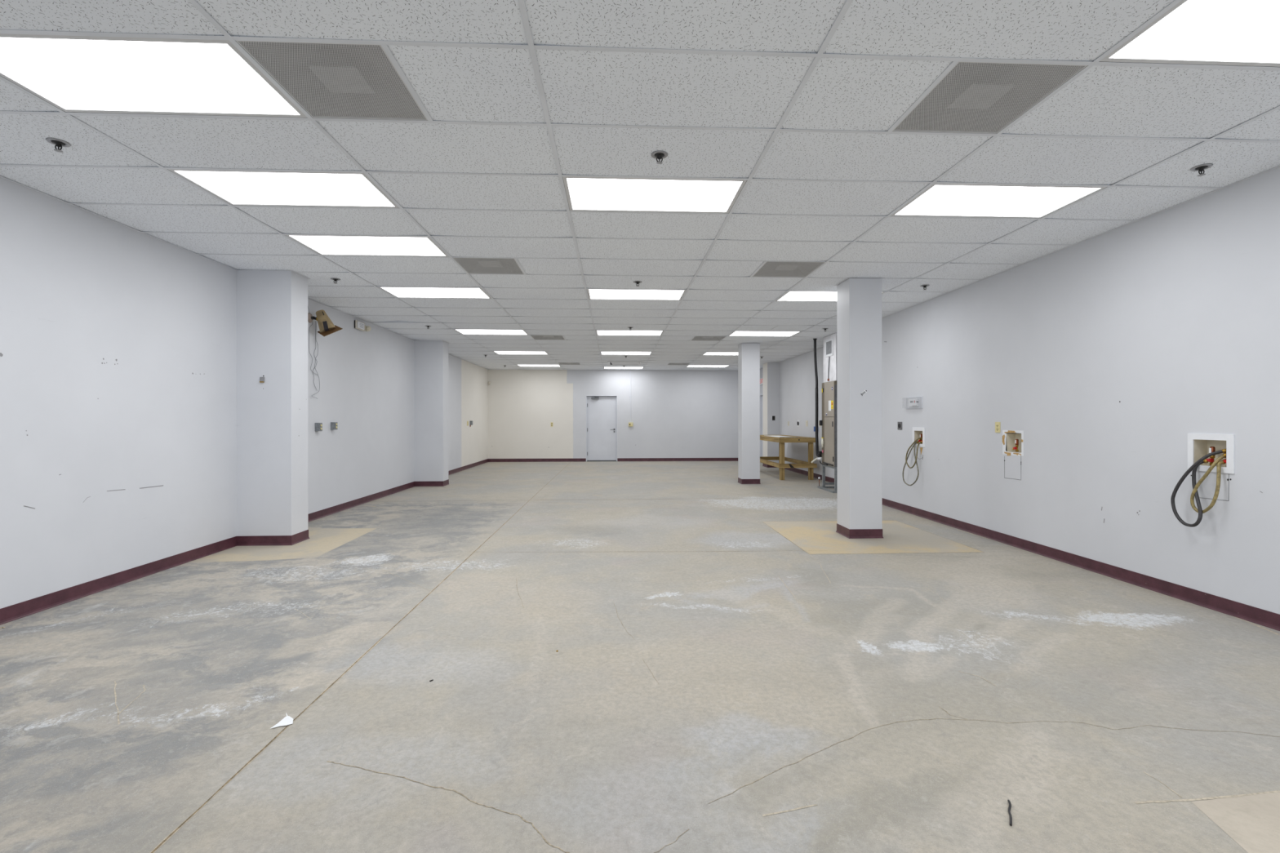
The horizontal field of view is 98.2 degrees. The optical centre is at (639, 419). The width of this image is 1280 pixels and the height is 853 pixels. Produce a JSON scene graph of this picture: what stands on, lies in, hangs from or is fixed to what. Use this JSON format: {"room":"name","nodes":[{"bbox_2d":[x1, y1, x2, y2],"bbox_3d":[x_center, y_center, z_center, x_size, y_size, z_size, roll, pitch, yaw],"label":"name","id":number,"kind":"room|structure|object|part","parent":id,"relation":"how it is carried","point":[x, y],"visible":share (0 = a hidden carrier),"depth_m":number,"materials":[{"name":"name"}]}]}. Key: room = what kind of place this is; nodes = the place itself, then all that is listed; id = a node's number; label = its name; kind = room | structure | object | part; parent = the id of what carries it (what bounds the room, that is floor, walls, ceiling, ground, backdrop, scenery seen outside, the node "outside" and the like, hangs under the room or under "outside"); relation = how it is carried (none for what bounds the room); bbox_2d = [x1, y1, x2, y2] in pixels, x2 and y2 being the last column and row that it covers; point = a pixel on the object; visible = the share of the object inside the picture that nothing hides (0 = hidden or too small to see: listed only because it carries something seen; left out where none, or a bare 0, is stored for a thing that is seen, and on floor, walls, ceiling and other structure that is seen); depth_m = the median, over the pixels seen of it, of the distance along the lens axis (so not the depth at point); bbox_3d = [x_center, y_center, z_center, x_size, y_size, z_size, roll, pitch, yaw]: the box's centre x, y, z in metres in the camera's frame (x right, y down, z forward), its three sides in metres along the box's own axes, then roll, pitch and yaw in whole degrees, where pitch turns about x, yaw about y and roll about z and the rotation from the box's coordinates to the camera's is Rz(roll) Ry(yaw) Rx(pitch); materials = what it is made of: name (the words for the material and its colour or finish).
{"room":"empty commercial space","nodes":[
{"label":"empty commercial space","id":0,"kind":"room"},
{"bbox_2d":[0,177,488,608],"bbox_3d":[-4.020,-0.132,6.695,0.685,2.881,20.940,0,0,-3],"label":"wall","id":1,"kind":"structure","parent":0,"point":[139,425],"depth_m":4.91,"materials":[{"name":"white paint"}]},
{"bbox_2d":[0,458,488,625],"bbox_3d":[-3.948,1.259,6.698,0.566,0.100,20.940,0,0,-3],"label":"baseboard","id":2,"kind":"structure","parent":1,"relation":"attached to","point":[11,613],"depth_m":4.94,"materials":[{"name":"red plastic"}]},
{"bbox_2d":[259,377,264,382],"bbox_3d":[-3.926,-0.415,5.755,0.042,0.056,0.017,0,0,-3],"label":"wall plate","id":3,"kind":"object","parent":1,"relation":"attached to","point":[261,379],"visible":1,"depth_m":5.75,"materials":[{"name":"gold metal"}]},
{"bbox_2d":[315,422,322,431],"bbox_3d":[-4.224,0.096,7.289,0.070,0.110,0.074,0,0,-3],"label":"box","id":4,"kind":"object","parent":1,"relation":"attached to","point":[318,426],"visible":1,"depth_m":7.25,"materials":[{"name":"beige plastic"}]},
{"bbox_2d":[307,310,342,398],"bbox_3d":[-4.048,-0.849,7.208,0.417,1.149,0.270,0,0,-3],"label":"spotlight","id":5,"kind":"object","parent":1,"relation":"attached to","point":[326,326],"depth_m":7.14,"materials":[{"name":"brown metal"}]},
{"bbox_3d":[-4.240,-1.311,7.125,0.026,0.122,0.122,0,0,-3],"label":"wall plate","id":6,"kind":"part","parent":5,"relation":"part of","materials":[{"name":"white plastic"}]},
{"bbox_3d":[-4.248,-0.837,7.243,0.004,0.911,0.104,0,0,-3],"label":"wire","id":7,"kind":"part","parent":5,"relation":"part of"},
{"bbox_3d":[-4.236,-0.784,7.235,0.005,1.020,0.199,0,0,-3],"label":"hanging wire","id":8,"kind":"part","parent":5,"relation":"part of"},
{"bbox_2d":[330,422,337,429],"bbox_3d":[-4.242,0.087,7.691,0.070,0.104,0.074,0,0,-3],"label":"box","id":9,"kind":"object","parent":1,"relation":"attached to","point":[334,425],"visible":1,"depth_m":7.66,"materials":[{"name":"beige plastic"}]},
{"bbox_2d":[354,320,371,331],"bbox_3d":[-4.276,-1.441,8.555,0.085,0.130,0.420,0,0,-3],"label":"fire alarm strobe","id":10,"kind":"object","parent":1,"relation":"attached to","point":[358,325],"visible":1,"depth_m":8.49,"materials":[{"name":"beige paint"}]},
{"bbox_3d":[-4.290,-1.441,8.489,0.014,0.130,0.290,0,0,-3],"label":"plate","id":11,"kind":"part","parent":10,"relation":"part of","materials":[{"name":"beige paint"}]},
{"bbox_2d":[0,0,1279,370],"bbox_3d":[-0.035,-1.574,6.875,8.381,0.037,20.940,0,0,-3],"label":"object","id":12,"kind":"structure","parent":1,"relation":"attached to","point":[233,39],"depth_m":3.02,"materials":[{"name":"white metal"}]},
{"bbox_2d":[0,165,1279,370],"bbox_3d":[-0.035,-1.565,6.875,8.405,0.021,20.940,0,0,-3],"label":"trim","id":13,"kind":"structure","parent":1,"relation":"attached to","point":[1278,166],"depth_m":4.75,"materials":[{"name":"white metal"}]},
{"bbox_2d":[488,369,737,458],"bbox_3d":[-0.511,-0.135,17.399,8.405,2.881,0.131,0,0,-3],"label":"wall","id":14,"kind":"structure","parent":0,"point":[675,414],"depth_m":17.33,"materials":[{"name":"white paint"}]},
{"bbox_2d":[488,458,586,462],"bbox_3d":[-3.196,1.258,17.207,3.020,0.100,0.012,0,0,-3],"label":"baseboard","id":15,"kind":"structure","parent":14,"relation":"attached to","point":[489,460],"depth_m":17.21,"materials":[{"name":"red plastic"}]},
{"bbox_2d":[562,177,616,396],"bbox_3d":[0.080,-0.476,7.111,9.555,3.561,21.880,0,0,-3],"label":"trim","id":16,"kind":"structure","parent":14,"relation":"attached to","point":[562,178],"depth_m":17.89,"materials":[{"name":"white metal"}]},
{"bbox_2d":[586,395,617,461],"bbox_3d":[-1.199,0.273,17.331,0.980,2.066,0.205,0,0,-3],"label":"door","id":17,"kind":"structure","parent":14,"relation":"in","point":[601,411],"depth_m":17.39,"materials":[{"name":"paint"}]},
{"bbox_2d":[629,369,631,422],"bbox_3d":[-0.301,-0.734,17.336,0.046,1.638,0.017,0,0,-3],"label":"cable raceway","id":18,"kind":"object","parent":14,"relation":"attached to","point":[630,370],"visible":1,"depth_m":17.33,"materials":[{"name":"paint"}]},
{"bbox_2d":[617,457,737,461],"bbox_3d":[1.493,1.254,17.419,4.401,0.100,0.012,0,0,-3],"label":"baseboard","id":19,"kind":"structure","parent":14,"relation":"attached to","point":[618,459],"depth_m":17.41,"materials":[{"name":"red plastic"}]},
{"bbox_2d":[0,461,1279,852],"bbox_3d":[0.082,1.304,7.111,9.355,0.001,21.680,0,0,-3],"label":"floor","id":20,"kind":"structure","parent":0,"point":[732,670],"depth_m":2.63,"materials":[{"name":"concrete"}]},
{"bbox_2d":[270,712,293,728],"bbox_3d":[-1.526,1.294,2.385,0.072,0.020,0.099,0,0,-3],"label":"paper scrap","id":21,"kind":"object","parent":20,"relation":"on","point":[287,720],"visible":1,"depth_m":2.38,"materials":[{"name":"white paper"}]},
{"bbox_2d":[737,342,760,484],"bbox_3d":[2.237,-0.138,11.378,0.414,2.881,0.374,0,0,-3],"label":"square column","id":22,"kind":"structure","parent":20,"relation":"on","point":[748,353],"depth_m":11.21,"materials":[{"name":"paint"}]},
{"bbox_3d":[2.238,1.253,11.378,0.394,0.100,0.354,0,0,-3],"label":"trim","id":23,"kind":"part","parent":22,"relation":"part of","materials":[{"name":"red plastic"}]},
{"bbox_2d":[760,435,817,479],"bbox_3d":[3.346,0.846,13.059,0.824,0.912,2.311,0,0,-3],"label":"workbench","id":24,"kind":"object","parent":20,"relation":"on","point":[781,465],"visible":0.73,"depth_m":11.96,"materials":[{"name":"brown wood"}]},
{"bbox_3d":[2.957,0.993,13.042,0.038,0.089,2.234,0,0,-3],"label":"rail","id":25,"kind":"part","parent":24,"relation":"part of","materials":[{"name":"brown wood"}]},
{"bbox_3d":[3.284,0.993,14.194,0.804,0.089,0.038,0,0,-3],"label":"rail","id":26,"kind":"part","parent":24,"relation":"part of","materials":[{"name":"brown wood"}]},
{"bbox_3d":[3.604,0.855,14.142,0.089,0.894,0.089,0,0,-3],"label":"leg","id":27,"kind":"part","parent":24,"relation":"part of","materials":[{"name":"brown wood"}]},
{"bbox_3d":[3.071,0.855,11.976,0.089,0.894,0.089,0,0,-3],"label":"leg","id":28,"kind":"part","parent":24,"relation":"part of","materials":[{"name":"brown wood"}]},
{"bbox_3d":[3.719,0.992,13.077,0.038,0.089,2.234,0,0,-3],"label":"rail","id":29,"kind":"part","parent":24,"relation":"part of","materials":[{"name":"brown wood"}]},
{"bbox_3d":[3.397,0.992,11.925,0.824,0.089,0.038,0,0,-3],"label":"rail","id":30,"kind":"part","parent":24,"relation":"part of","materials":[{"name":"brown wood"}]},
{"bbox_3d":[3.700,0.855,12.004,0.089,0.894,0.089,0,0,-3],"label":"leg","id":31,"kind":"part","parent":24,"relation":"part of","materials":[{"name":"brown wood"}]},
{"bbox_2d":[817,464,837,493],"bbox_3d":[3.695,1.076,10.218,0.575,0.452,0.760,0,0,-3],"label":"stand","id":32,"kind":"object","parent":20,"relation":"on","point":[824,483],"visible":0.35,"depth_m":10.41,"materials":[{"name":"grey metal"}]},
{"bbox_3d":[3.482,1.076,10.501,0.045,0.392,0.045,0,0,-3],"label":"leg","id":33,"kind":"part","parent":32,"relation":"part of","materials":[{"name":"grey metal"}]},
{"bbox_3d":[3.438,1.287,10.206,0.060,0.030,0.760,0,0,-3],"label":"foot rail","id":34,"kind":"part","parent":32,"relation":"part of","materials":[{"name":"grey metal"}]},
{"bbox_2d":[817,381,836,466],"bbox_3d":[3.690,0.076,10.289,0.535,1.548,0.698,0,0,-3],"label":"handler","id":35,"kind":"object","parent":32,"relation":"on","point":[828,422],"visible":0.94,"depth_m":10.17,"materials":[{"name":"metal"}]},
{"bbox_2d":[811,457,822,462],"bbox_3d":[3.384,0.776,10.607,0.214,0.126,0.070,0,0,38],"label":"drain elbow","id":36,"kind":"object","parent":35,"relation":"attached to","point":[819,458],"visible":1,"depth_m":10.59,"materials":[{"name":"white plastic"}]},
{"bbox_2d":[813,338,822,457],"bbox_3d":[3.413,-0.417,10.648,0.159,2.282,0.085,0,0,30],"label":"insulated pipe","id":37,"kind":"object","parent":35,"relation":"attached to","point":[815,340],"visible":0.99,"depth_m":10.64,"materials":[{"name":"black rubber"}]},
{"bbox_2d":[821,438,823,447],"bbox_3d":[3.439,0.437,10.436,0.046,0.170,0.046,0,0,-3],"label":"switch","id":38,"kind":"object","parent":35,"relation":"attached to","point":[822,442],"depth_m":10.42,"materials":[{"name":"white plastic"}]},
{"bbox_3d":[3.478,-0.375,10.178,0.012,0.637,0.460,0,0,-3],"label":"panel","id":39,"kind":"part","parent":35,"relation":"part of","materials":[{"name":"beige metal"}]},
{"bbox_3d":[3.479,0.399,10.178,0.012,0.894,0.460,0,0,-3],"label":"panel","id":40,"kind":"part","parent":35,"relation":"part of","materials":[{"name":"beige metal"}]},
{"bbox_2d":[823,333,836,382],"bbox_3d":[3.707,-1.128,10.216,0.467,0.855,0.605,0,0,-3],"label":"duct","id":41,"kind":"object","parent":35,"relation":"on","point":[829,341],"visible":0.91,"depth_m":10.15,"materials":[{"name":"white metal"}]},
{"bbox_3d":[3.483,-1.326,10.201,0.014,0.315,0.345,0,0,-3],"label":"register frame","id":42,"kind":"part","parent":41,"relation":"part of","materials":[{"name":"white plastic"}]},
{"bbox_3d":[3.492,0.865,10.209,0.040,0.030,0.640,0,0,-3],"label":"rail","id":43,"kind":"part","parent":32,"relation":"part of","materials":[{"name":"grey metal"}]},
{"bbox_3d":[3.508,1.076,9.912,0.045,0.392,0.045,0,0,-3],"label":"leg","id":44,"kind":"part","parent":32,"relation":"part of","materials":[{"name":"grey metal"}]},
{"bbox_2d":[835,277,884,538],"bbox_3d":[2.474,-0.138,6.257,0.409,2.881,0.386,0,0,-3],"label":"square column","id":45,"kind":"structure","parent":20,"relation":"on","point":[859,300],"depth_m":6.09,"materials":[{"name":"paint"}]},
{"bbox_3d":[2.472,-1.568,6.257,0.409,0.021,0.386,0,0,-3],"label":"ceiling trim","id":46,"kind":"part","parent":45,"relation":"part of","materials":[{"name":"white paint"}]},
{"bbox_3d":[2.475,1.253,6.257,0.389,0.100,0.366,0,0,-3],"label":"trim","id":47,"kind":"part","parent":45,"relation":"part of","materials":[{"name":"red plastic"}]},
{"bbox_2d":[1007,800,1012,826],"bbox_3d":[1.224,1.299,1.833,0.011,0.009,0.134,0,0,32],"label":"wire offcut","id":48,"kind":"object","parent":20,"relation":"on","point":[1008,801],"visible":1,"depth_m":1.83,"materials":[{"name":"black rubber"}]},
{"bbox_2d":[0,0,1279,370],"bbox_3d":[-0.035,-1.573,6.875,8.397,0.030,20.932,0,0,-3],"label":"ceiling","id":49,"kind":"structure","parent":0,"point":[452,83],"depth_m":3.23,"materials":[{"name":"tile"}]},
{"bbox_2d":[45,137,71,152],"bbox_3d":[-3.255,-1.529,3.101,0.099,0.049,0.099,0,0,-3],"label":"sprinkler","id":50,"kind":"object","parent":49,"relation":"attached to","point":[59,143],"visible":1,"depth_m":3.10,"materials":[{"name":"silver metal"}]},
{"bbox_2d":[0,33,306,117],"bbox_3d":[-2.294,-1.605,2.534,1.193,0.101,0.584,0,0,-3],"label":"ceiling light","id":51,"kind":"object","parent":49,"relation":"attached to","point":[72,73],"visible":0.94,"depth_m":2.51,"materials":[{"name":"white plastic"}]},
{"bbox_2d":[168,168,399,208],"bbox_3d":[-2.349,-1.605,3.752,1.193,0.101,0.584,0,0,-3],"label":"ceiling light","id":52,"kind":"object","parent":49,"relation":"attached to","point":[235,188],"visible":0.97,"depth_m":3.72,"materials":[{"name":"white plastic"}]},
{"bbox_2d":[307,306,316,374],"bbox_3d":[-4.241,-1.066,7.166,0.004,0.958,0.268,0,0,-3],"label":"wire","id":53,"kind":"object","parent":49,"relation":"hanging from","point":[308,306],"visible":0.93,"depth_m":7.09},
{"bbox_2d":[236,40,427,120],"bbox_3d":[-1.380,-1.600,2.575,0.584,0.089,0.584,0,0,-3],"label":"ceiling vent","id":54,"kind":"object","parent":49,"relation":"in","point":[327,80],"visible":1,"depth_m":2.56,"materials":[{"name":"grey metal"}]},
{"bbox_3d":[-1.380,-1.581,2.575,0.210,0.008,0.200,0,0,-3],"label":"deflector plate","id":55,"kind":"part","parent":54,"relation":"part of","materials":[{"name":"grey metal"}]},
{"bbox_2d":[330,277,340,284],"bbox_3d":[-3.362,-1.528,6.114,0.099,0.049,0.099,0,0,-3],"label":"sprinkler","id":56,"kind":"object","parent":49,"relation":"attached to","point":[331,278],"visible":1,"depth_m":6.11,"materials":[{"name":"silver metal"}]},
{"bbox_2d":[285,235,448,257],"bbox_3d":[-2.404,-1.605,4.970,1.193,0.101,0.584,0,0,-3],"label":"ceiling light","id":57,"kind":"object","parent":49,"relation":"attached to","point":[323,245],"visible":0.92,"depth_m":4.95,"materials":[{"name":"white plastic"}]},
{"bbox_2d":[379,287,491,298],"bbox_3d":[-2.487,-1.605,6.797,1.193,0.101,0.584,0,0,-3],"label":"ceiling light","id":58,"kind":"object","parent":49,"relation":"attached to","point":[398,292],"visible":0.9,"depth_m":6.80,"materials":[{"name":"white plastic"}]},
{"bbox_2d":[453,257,524,274],"bbox_3d":[-1.518,-1.600,5.620,0.584,0.089,0.584,0,0,-3],"label":"ceiling vent","id":59,"kind":"object","parent":49,"relation":"in","point":[472,265],"visible":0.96,"depth_m":5.70,"materials":[{"name":"grey metal"}]},
{"bbox_3d":[-1.518,-1.581,5.620,0.210,0.008,0.200,0,0,-3],"label":"deflector plate","id":60,"kind":"part","parent":59,"relation":"part of","materials":[{"name":"grey metal"}]},
{"bbox_2d":[454,329,528,334],"bbox_3d":[-2.625,-1.605,9.842,1.193,0.101,0.584,0,0,-3],"label":"ceiling light","id":61,"kind":"object","parent":49,"relation":"attached to","point":[462,331],"visible":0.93,"depth_m":9.83,"materials":[{"name":"white plastic"}]},
{"bbox_2d":[493,351,547,354],"bbox_3d":[-2.763,-1.605,12.886,1.193,0.101,0.584,0,0,-3],"label":"ceiling light","id":62,"kind":"object","parent":49,"relation":"attached to","point":[495,352],"visible":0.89,"depth_m":12.95,"materials":[{"name":"white plastic"}]},
{"bbox_2d":[517,364,559,366],"bbox_3d":[-2.901,-1.605,15.931,1.193,0.101,0.584,0,0,-3],"label":"ceiling light","id":63,"kind":"object","parent":49,"relation":"attached to","point":[517,365],"visible":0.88,"depth_m":15.87,"materials":[{"name":"white plastic"}]},
{"bbox_2d":[531,335,564,339],"bbox_3d":[-1.739,-1.600,10.492,0.584,0.089,0.584,0,0,-3],"label":"ceiling vent","id":64,"kind":"object","parent":49,"relation":"in","point":[535,337],"visible":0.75,"depth_m":10.61,"materials":[{"name":"grey metal"}]},
{"bbox_2d":[558,362,580,364],"bbox_3d":[-1.960,-1.600,15.364,0.584,0.089,0.584,0,0,-3],"label":"ceiling vent","id":65,"kind":"object","parent":49,"relation":"in","point":[560,363],"visible":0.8,"depth_m":15.60,"materials":[{"name":"grey metal"}]},
{"bbox_2d":[604,367,643,368],"bbox_3d":[-0.493,-1.607,16.651,1.193,0.101,0.584,0,0,-3],"label":"ceiling light","id":66,"kind":"object","parent":49,"relation":"attached to","point":[604,367],"visible":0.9,"depth_m":16.75,"materials":[{"name":"white plastic"}]},
{"bbox_2d":[607,361,642,365],"bbox_3d":[-0.427,-1.533,15.236,0.930,0.045,0.920,0,0,-3],"label":"ceiling light","id":67,"kind":"object","parent":49,"relation":"attached to","point":[637,363],"visible":1,"depth_m":15.06,"materials":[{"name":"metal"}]},
{"bbox_3d":[-0.393,-1.532,15.033,0.820,0.043,0.370,0,0,-3],"label":"hatch panel","id":68,"kind":"part","parent":67,"relation":"part of","materials":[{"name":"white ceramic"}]},
{"bbox_2d":[600,351,652,355],"bbox_3d":[-0.327,-1.607,12.997,1.193,0.101,0.584,0,0,-3],"label":"ceiling light","id":69,"kind":"object","parent":49,"relation":"attached to","point":[602,353],"visible":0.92,"depth_m":12.98,"materials":[{"name":"white plastic"}]},
{"bbox_2d":[595,330,663,335],"bbox_3d":[-0.189,-1.607,9.952,1.193,0.101,0.584,0,0,-3],"label":"ceiling light","id":70,"kind":"object","parent":49,"relation":"attached to","point":[597,332],"visible":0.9,"depth_m":9.94,"materials":[{"name":"white plastic"}]},
{"bbox_2d":[586,288,686,300],"bbox_3d":[-0.051,-1.608,6.907,1.193,0.101,0.584,0,0,-3],"label":"ceiling light","id":71,"kind":"object","parent":49,"relation":"attached to","point":[593,294],"visible":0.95,"depth_m":6.90,"materials":[{"name":"white plastic"}]},
{"bbox_2d":[633,280,641,286],"bbox_3d":[-0.027,-1.532,6.255,0.099,0.049,0.099,0,0,-3],"label":"sprinkler","id":72,"kind":"object","parent":49,"relation":"attached to","point":[634,282],"visible":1,"depth_m":6.25,"materials":[{"name":"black metal"}]},
{"bbox_2d":[562,176,746,213],"bbox_3d":[0.087,-1.608,3.862,1.193,0.101,0.584,0,0,-3],"label":"ceiling light","id":73,"kind":"object","parent":49,"relation":"attached to","point":[583,193],"visible":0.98,"depth_m":3.84,"materials":[{"name":"white plastic"}]},
{"bbox_2d":[651,151,667,164],"bbox_3d":[0.114,-1.532,3.254,0.099,0.049,0.099,0,0,-3],"label":"sprinkler","id":74,"kind":"object","parent":49,"relation":"attached to","point":[659,155],"visible":1,"depth_m":3.25,"materials":[{"name":"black metal"}]},
{"bbox_2d":[667,363,689,364],"bbox_3d":[1.085,-1.603,15.502,0.584,0.089,0.584,0,0,-3],"label":"ceiling vent","id":75,"kind":"object","parent":49,"relation":"in","point":[668,363],"visible":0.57,"depth_m":15.65,"materials":[{"name":"grey metal"}]},
{"bbox_2d":[686,364,728,367],"bbox_3d":[1.971,-1.609,16.152,1.193,0.101,0.584,0,0,-3],"label":"ceiling light","id":76,"kind":"object","parent":49,"relation":"attached to","point":[688,366],"visible":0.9,"depth_m":16.16,"materials":[{"name":"white plastic"}]},
{"bbox_2d":[691,336,725,340],"bbox_3d":[1.306,-1.603,10.630,0.584,0.089,0.584,0,0,-3],"label":"ceiling vent","id":77,"kind":"object","parent":49,"relation":"in","point":[695,338],"visible":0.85,"depth_m":10.73,"materials":[{"name":"grey metal"}]},
{"bbox_2d":[702,352,737,355],"bbox_3d":[2.109,-1.609,13.107,1.193,0.101,0.584,0,0,-3],"label":"ceiling light","id":78,"kind":"object","parent":49,"relation":"attached to","point":[705,353],"visible":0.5,"depth_m":13.15,"materials":[{"name":"white plastic"}]},
{"bbox_2d":[728,331,800,336],"bbox_3d":[2.247,-1.610,10.062,1.193,0.101,0.584,0,0,-3],"label":"ceiling light","id":79,"kind":"object","parent":49,"relation":"attached to","point":[735,333],"visible":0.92,"depth_m":10.04,"materials":[{"name":"white plastic"}]},
{"bbox_2d":[752,261,824,277],"bbox_3d":[1.526,-1.603,5.758,0.584,0.089,0.584,0,0,-3],"label":"ceiling vent","id":80,"kind":"object","parent":49,"relation":"in","point":[789,269],"visible":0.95,"depth_m":5.83,"materials":[{"name":"grey metal"}]},
{"bbox_3d":[1.526,-1.583,5.758,0.210,0.008,0.200,0,0,-3],"label":"deflector plate","id":81,"kind":"part","parent":80,"relation":"part of","materials":[{"name":"grey metal"}]},
{"bbox_2d":[775,290,884,302],"bbox_3d":[2.385,-1.610,7.018,1.193,0.101,0.584,0,0,-3],"label":"ceiling light","id":82,"kind":"object","parent":49,"relation":"attached to","point":[791,295],"visible":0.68,"depth_m":7.04,"materials":[{"name":"white plastic"}]},
{"bbox_2d":[778,291,836,301],"bbox_3d":[2.385,-1.564,7.018,1.149,0.001,0.540,0,0,-3],"label":"diffuser","id":83,"kind":"object","parent":82,"relation":"attached to","point":[792,295],"depth_m":7.00,"materials":[{"name":"white plastic"}]},
{"bbox_2d":[920,284,929,289],"bbox_3d":[3.311,-1.534,6.437,0.099,0.049,0.099,0,0,-3],"label":"sprinkler","id":84,"kind":"object","parent":49,"relation":"attached to","point":[923,286],"visible":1,"depth_m":6.43,"materials":[{"name":"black metal"}]},
{"bbox_2d":[892,61,1087,133],"bbox_3d":[1.665,-1.603,2.713,0.584,0.089,0.584,0,0,-3],"label":"ceiling vent","id":85,"kind":"object","parent":49,"relation":"in","point":[972,97],"visible":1,"depth_m":2.70,"materials":[{"name":"grey metal"}]},
{"bbox_3d":[1.665,-1.583,2.713,0.210,0.008,0.200,0,0,-3],"label":"deflector plate","id":86,"kind":"part","parent":85,"relation":"part of","materials":[{"name":"grey metal"}]},
{"bbox_2d":[890,183,1106,217],"bbox_3d":[2.523,-1.610,3.973,1.193,0.101,0.584,0,0,-3],"label":"ceiling light","id":87,"kind":"object","parent":49,"relation":"attached to","point":[943,200],"visible":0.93,"depth_m":3.95,"materials":[{"name":"white plastic"}]},
{"bbox_2d":[1099,0,1279,66],"bbox_3d":[2.606,-1.610,2.146,1.193,0.101,0.584,0,0,-3],"label":"ceiling light","id":88,"kind":"object","parent":49,"relation":"attached to","point":[1246,33],"visible":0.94,"depth_m":2.26,"materials":[{"name":"white plastic"}]},
{"bbox_2d":[1190,163,1213,176],"bbox_3d":[3.467,-1.535,3.421,0.099,0.049,0.099,0,0,-3],"label":"sprinkler","id":89,"kind":"object","parent":49,"relation":"attached to","point":[1201,167],"visible":1,"depth_m":3.41,"materials":[{"name":"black metal"}]},
{"bbox_2d":[760,167,1279,614],"bbox_3d":[4.037,-0.139,7.060,0.514,2.881,20.940,0,0,-3],"label":"wall","id":90,"kind":"structure","parent":0,"point":[1107,350],"depth_m":4.60,"materials":[{"name":"white paint"}]},
{"bbox_2d":[760,393,763,456],"bbox_3d":[3.790,0.252,16.639,0.142,2.100,1.100,0,0,-3],"label":"door","id":91,"kind":"structure","parent":90,"relation":"in","point":[761,394],"depth_m":17.11,"materials":[{"name":"paint"}]},
{"bbox_2d":[760,377,763,385],"bbox_3d":[3.699,-1.163,16.785,0.047,0.190,0.480,0,0,-3],"label":"exit sign","id":92,"kind":"object","parent":90,"relation":"attached to","point":[761,379],"visible":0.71,"depth_m":16.75,"materials":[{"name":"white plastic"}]},
{"bbox_2d":[897,422,902,429],"bbox_3d":[3.734,0.087,7.965,0.012,0.113,0.120,0,0,-3],"label":"dryer outlet","id":93,"kind":"object","parent":90,"relation":"attached to","point":[900,424],"visible":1,"depth_m":7.95,"materials":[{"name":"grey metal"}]},
{"bbox_2d":[908,399,918,406],"bbox_3d":[3.740,-0.233,7.577,0.034,0.096,0.200,0,0,-3],"label":"thermostat","id":94,"kind":"object","parent":90,"relation":"attached to","point":[912,402],"visible":1,"depth_m":7.56,"materials":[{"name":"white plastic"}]},
{"bbox_2d":[906,395,922,408],"bbox_3d":[3.723,-0.233,7.581,0.068,0.165,0.414,0,0,-3],"label":"guard","id":95,"kind":"object","parent":90,"relation":"attached to","point":[919,396],"visible":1,"depth_m":7.54,"materials":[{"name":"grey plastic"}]},
{"bbox_2d":[912,426,924,453],"bbox_3d":[3.808,0.288,7.475,0.106,0.370,0.300,0,0,-3],"label":"washer outlet box","id":96,"kind":"object","parent":90,"relation":"attached to","point":[917,433],"visible":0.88,"depth_m":7.49,"materials":[{"name":"white plastic"}]},
{"bbox_2d":[902,439,920,485],"bbox_3d":[3.735,0.583,7.540,0.128,0.641,0.404,0,0,-3],"label":"hose","id":97,"kind":"object","parent":96,"relation":"attached to","point":[916,442],"visible":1,"depth_m":7.52,"materials":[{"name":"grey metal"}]},
{"bbox_2d":[905,437,922,468],"bbox_3d":[3.702,0.449,7.531,0.133,0.424,0.238,0,0,-22],"label":"hose","id":98,"kind":"object","parent":96,"relation":"attached to","point":[913,443],"visible":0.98,"depth_m":7.46,"materials":[{"name":"black rubber"}]},
{"bbox_2d":[995,422,999,432],"bbox_3d":[3.829,0.081,5.929,0.007,0.113,0.074,0,0,-3],"label":"wall outlet","id":99,"kind":"object","parent":90,"relation":"attached to","point":[997,424],"visible":1,"depth_m":5.93,"materials":[{"name":"beige plastic"}]},
{"bbox_2d":[1002,430,1023,456],"bbox_3d":[3.889,0.243,5.713,0.103,0.266,0.303,0,0,-3],"label":"washer outlet box","id":100,"kind":"object","parent":90,"relation":"attached to","point":[1012,440],"visible":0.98,"depth_m":5.78,"materials":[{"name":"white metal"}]},
{"bbox_2d":[762,462,1279,631],"bbox_3d":[4.000,1.251,6.363,0.395,0.100,19.550,0,0,-3],"label":"baseboard","id":101,"kind":"structure","parent":90,"relation":"attached to","point":[1264,618],"depth_m":4.55,"materials":[{"name":"red plastic"}]},
{"bbox_2d":[1187,433,1235,474],"bbox_3d":[3.974,0.228,3.814,0.106,0.261,0.295,0,0,-3],"label":"washer outlet box","id":102,"kind":"object","parent":90,"relation":"attached to","point":[1199,445],"visible":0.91,"depth_m":3.85,"materials":[{"name":"white plastic"}]},
{"bbox_2d":[1170,448,1226,527],"bbox_3d":[3.892,0.471,3.857,0.153,0.550,0.259,0,0,-3],"label":"hose","id":103,"kind":"object","parent":102,"relation":"hanging from","point":[1202,460],"visible":1,"depth_m":3.87,"materials":[{"name":"black rubber"}]},
{"bbox_2d":[1190,453,1226,513],"bbox_3d":[3.881,0.436,3.778,0.100,0.422,0.188,0,0,-41],"label":"hose","id":104,"kind":"object","parent":102,"relation":"hanging from","point":[1216,462],"visible":1,"depth_m":3.75,"materials":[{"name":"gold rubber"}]},
{"bbox_3d":[3.939,0.280,3.828,0.032,0.026,0.040,0,0,-3],"label":"handle","id":105,"kind":"part","parent":102,"relation":"part of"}
]}

